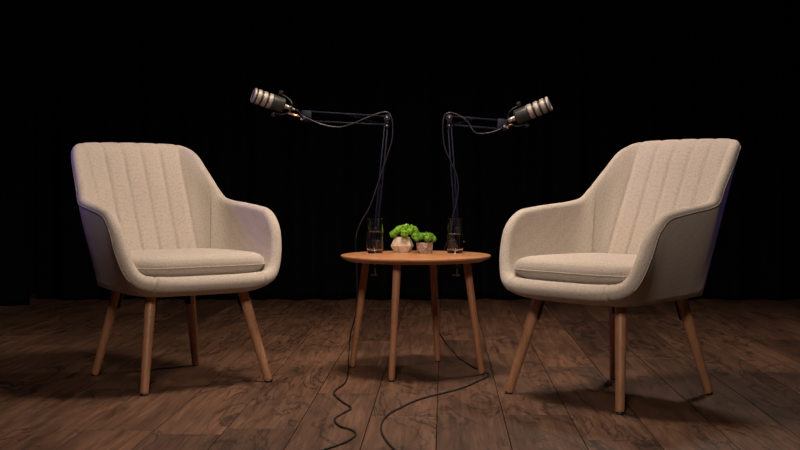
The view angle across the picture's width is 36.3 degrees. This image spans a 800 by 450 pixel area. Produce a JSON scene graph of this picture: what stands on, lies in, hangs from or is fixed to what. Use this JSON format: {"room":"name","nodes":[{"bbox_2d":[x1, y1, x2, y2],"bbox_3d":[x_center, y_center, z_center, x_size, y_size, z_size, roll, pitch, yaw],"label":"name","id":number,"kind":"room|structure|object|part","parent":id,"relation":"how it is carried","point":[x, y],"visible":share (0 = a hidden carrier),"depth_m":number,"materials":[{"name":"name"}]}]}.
{"room":"studio","nodes":[
{"label":"studio","id":0,"kind":"room"},
{"bbox_2d":[26,0,37,293],"bbox_3d":[0.000,-1.441,7.954,9.600,3.800,0.100,0,2,0],"label":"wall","id":1,"kind":"structure","parent":0,"point":[30,9],"depth_m":7.94,"materials":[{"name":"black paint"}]},
{"bbox_2d":[0,294,799,449],"bbox_3d":[0.082,0.627,3.784,10.765,0.060,12.108,0,2,0],"label":"floor","id":2,"kind":"structure","parent":0,"point":[563,396],"depth_m":4.54,"materials":[{"name":"brown wood"}]},
{"bbox_2d":[71,142,281,395],"bbox_3d":[-0.869,0.126,4.562,0.674,0.886,0.746,-1,3,-36],"label":"armchair","id":3,"kind":"object","parent":2,"relation":"on","point":[156,223],"visible":1,"depth_m":4.60,"materials":[{"name":"beige fabric"}]},
{"bbox_3d":[-1.100,0.397,4.590,0.130,0.340,0.039,0,2,13],"label":"leg","id":4,"kind":"part","parent":3,"relation":"part of","materials":[{"name":"brown wood"}]},
{"bbox_3d":[-0.872,0.410,4.220,0.039,0.340,0.133,0,2,3],"label":"leg","id":5,"kind":"part","parent":3,"relation":"part of","materials":[{"name":"brown wood"}]},
{"bbox_3d":[-0.816,0.389,4.797,0.039,0.340,0.130,0,2,4],"label":"leg","id":6,"kind":"part","parent":3,"relation":"part of","materials":[{"name":"brown wood"}]},
{"bbox_2d":[129,248,263,276],"bbox_3d":[-0.796,0.135,4.463,0.526,0.093,0.427,-1,3,-36],"label":"seat cushion","id":7,"kind":"object","parent":3,"relation":"on","point":[180,262],"depth_m":4.30,"materials":[{"name":"beige fabric"}]},
{"bbox_3d":[-0.533,0.401,4.468,0.133,0.340,0.039,1,2,15],"label":"leg","id":8,"kind":"part","parent":3,"relation":"part of","materials":[{"name":"brown wood"}]},
{"bbox_2d":[286,105,392,449],"bbox_3d":[-0.245,0.065,4.114,0.437,1.044,1.795,0,2,0],"label":"microphone cable","id":9,"kind":"object","parent":2,"relation":"on","point":[288,106],"visible":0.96,"depth_m":4.91,"materials":[{"name":"black rubber"}]},
{"bbox_2d":[341,251,490,381],"bbox_3d":[0.061,0.339,4.708,0.577,0.450,0.577,1,2,20],"label":"side table","id":10,"kind":"object","parent":2,"relation":"on","point":[435,258],"visible":0.94,"depth_m":4.62,"materials":[{"name":"brown wood"}]},
{"bbox_2d":[300,110,389,275],"bbox_3d":[-0.221,-0.129,4.926,0.364,0.670,0.078,0,2,0],"label":"microphone boom arm","id":11,"kind":"object","parent":10,"relation":"attached to","point":[307,113],"visible":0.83,"depth_m":4.93,"materials":[{"name":"black paint"}]},
{"bbox_2d":[250,88,300,117],"bbox_3d":[-0.499,-0.491,4.930,0.210,0.121,0.063,-1,2,-18],"label":"microphone","id":12,"kind":"object","parent":11,"relation":"attached to","point":[271,101],"visible":1,"depth_m":4.90,"materials":[{"name":"black plastic"}]},
{"bbox_2d":[254,89,273,108],"bbox_3d":[-0.552,-0.507,4.914,0.093,0.078,0.077,0,2,0],"label":"grille","id":13,"kind":"object","parent":12,"relation":"attached to","point":[262,98],"depth_m":4.89,"materials":[{"name":"silver metal"}]},
{"bbox_3d":[-0.158,0.344,4.789,0.085,0.428,0.030,1,2,20],"label":"leg","id":14,"kind":"part","parent":10,"relation":"part of","materials":[{"name":"brown wood"}]},
{"bbox_2d":[367,218,382,252],"bbox_3d":[-0.099,0.042,4.796,0.065,0.137,0.065,0,2,0],"label":"drinking glass","id":15,"kind":"object","parent":10,"relation":"on","point":[374,225],"visible":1,"depth_m":4.77,"materials":[{"name":"clear glass"}]},
{"bbox_3d":[-0.020,0.355,4.490,0.030,0.428,0.085,1,2,20],"label":"leg","id":16,"kind":"part","parent":10,"relation":"part of","materials":[{"name":"brown wood"}]},
{"bbox_2d":[389,224,418,252],"bbox_3d":[0.017,0.051,4.862,0.121,0.114,0.097,0,2,0],"label":"potted plant","id":17,"kind":"object","parent":10,"relation":"on","point":[403,243],"visible":0.96,"depth_m":4.84,"materials":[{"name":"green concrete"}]},
{"bbox_3d":[0.009,0.077,4.866,0.092,0.062,0.092,0,2,0],"label":"pot","id":18,"kind":"part","parent":17,"relation":"part of","materials":[{"name":"beige concrete"}]},
{"bbox_2d":[414,232,436,253],"bbox_3d":[0.099,0.068,4.790,0.089,0.086,0.075,0,2,0],"label":"potted plant","id":19,"kind":"object","parent":10,"relation":"on","point":[426,247],"visible":1,"depth_m":4.77,"materials":[{"name":"green plant"}]},
{"bbox_3d":[0.097,0.090,4.791,0.066,0.043,0.068,0,2,0],"label":"pot","id":20,"kind":"part","parent":19,"relation":"part of","materials":[{"name":"brown concrete"}]},
{"bbox_3d":[0.141,0.339,4.926,0.030,0.428,0.085,1,2,20],"label":"leg","id":21,"kind":"part","parent":10,"relation":"part of","materials":[{"name":"brown wood"}]},
{"bbox_2d":[447,218,462,252],"bbox_3d":[0.216,0.042,4.796,0.065,0.137,0.065,0,2,0],"label":"drinking glass","id":22,"kind":"object","parent":10,"relation":"on","point":[454,225],"visible":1,"depth_m":4.77,"materials":[{"name":"clear glass"}]},
{"bbox_3d":[0.279,0.350,4.627,0.085,0.428,0.030,1,2,20],"label":"leg","id":23,"kind":"part","parent":10,"relation":"part of","materials":[{"name":"brown wood"}]},
{"bbox_2d":[445,114,508,276],"bbox_3d":[0.311,-0.120,4.923,0.254,0.652,0.087,0,2,0],"label":"microphone boom arm","id":24,"kind":"object","parent":10,"relation":"attached to","point":[500,122],"visible":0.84,"depth_m":4.93,"materials":[{"name":"black paint"}]},
{"bbox_2d":[507,97,552,127],"bbox_3d":[0.520,-0.455,4.927,0.191,0.125,0.063,0,2,14],"label":"microphone","id":25,"kind":"object","parent":24,"relation":"attached to","point":[528,112],"visible":1,"depth_m":4.90,"materials":[{"name":"black plastic"}]},
{"bbox_2d":[526,98,549,118],"bbox_3d":[0.559,-0.470,4.919,0.102,0.085,0.075,0,2,0],"label":"grille","id":26,"kind":"object","parent":25,"relation":"attached to","point":[540,107],"depth_m":4.90,"materials":[{"name":"silver metal"}]},
{"bbox_2d":[34,0,799,299],"bbox_3d":[1.175,-1.338,7.509,6.850,3.596,0.150,0,2,0],"label":"curtain","id":27,"kind":"object","parent":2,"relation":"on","point":[614,75],"visible":0.65,"depth_m":7.53,"materials":[{"name":"black fabric"}]},
{"bbox_2d":[380,112,512,449],"bbox_3d":[0.074,0.079,4.146,0.329,1.012,1.788,1,2,15],"label":"microphone cable","id":28,"kind":"object","parent":2,"relation":"on","point":[510,119],"visible":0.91,"depth_m":4.91,"materials":[{"name":"black rubber"}]},
{"bbox_2d":[499,138,740,414],"bbox_3d":[0.781,0.138,4.221,0.746,0.886,0.673,-2,3,-40],"label":"armchair","id":29,"kind":"object","parent":2,"relation":"on","point":[645,232],"visible":1,"depth_m":4.20,"materials":[{"name":"beige fabric"}]},
{"bbox_3d":[0.430,0.410,4.209,0.133,0.340,0.039,0,2,-1],"label":"leg","id":30,"kind":"part","parent":29,"relation":"part of","materials":[{"name":"brown wood"}]},
{"bbox_2d":[515,253,636,284],"bbox_3d":[0.687,0.146,4.142,0.427,0.093,0.526,-2,3,-40],"label":"seat cushion","id":31,"kind":"object","parent":29,"relation":"on","point":[561,268],"depth_m":4.00,"materials":[{"name":"beige fabric"}]},
{"bbox_3d":[0.782,0.401,4.463,0.039,0.340,0.130,0,2,9],"label":"leg","id":32,"kind":"part","parent":29,"relation":"part of","materials":[{"name":"brown wood"}]},
{"bbox_3d":[0.702,0.421,3.888,0.039,0.340,0.133,0,2,11],"label":"leg","id":33,"kind":"part","parent":29,"relation":"part of","materials":[{"name":"brown wood"}]},
{"bbox_3d":[1.010,0.411,4.195,0.130,0.340,0.039,0,2,0],"label":"leg","id":34,"kind":"part","parent":29,"relation":"part of","materials":[{"name":"brown wood"}]}
]}

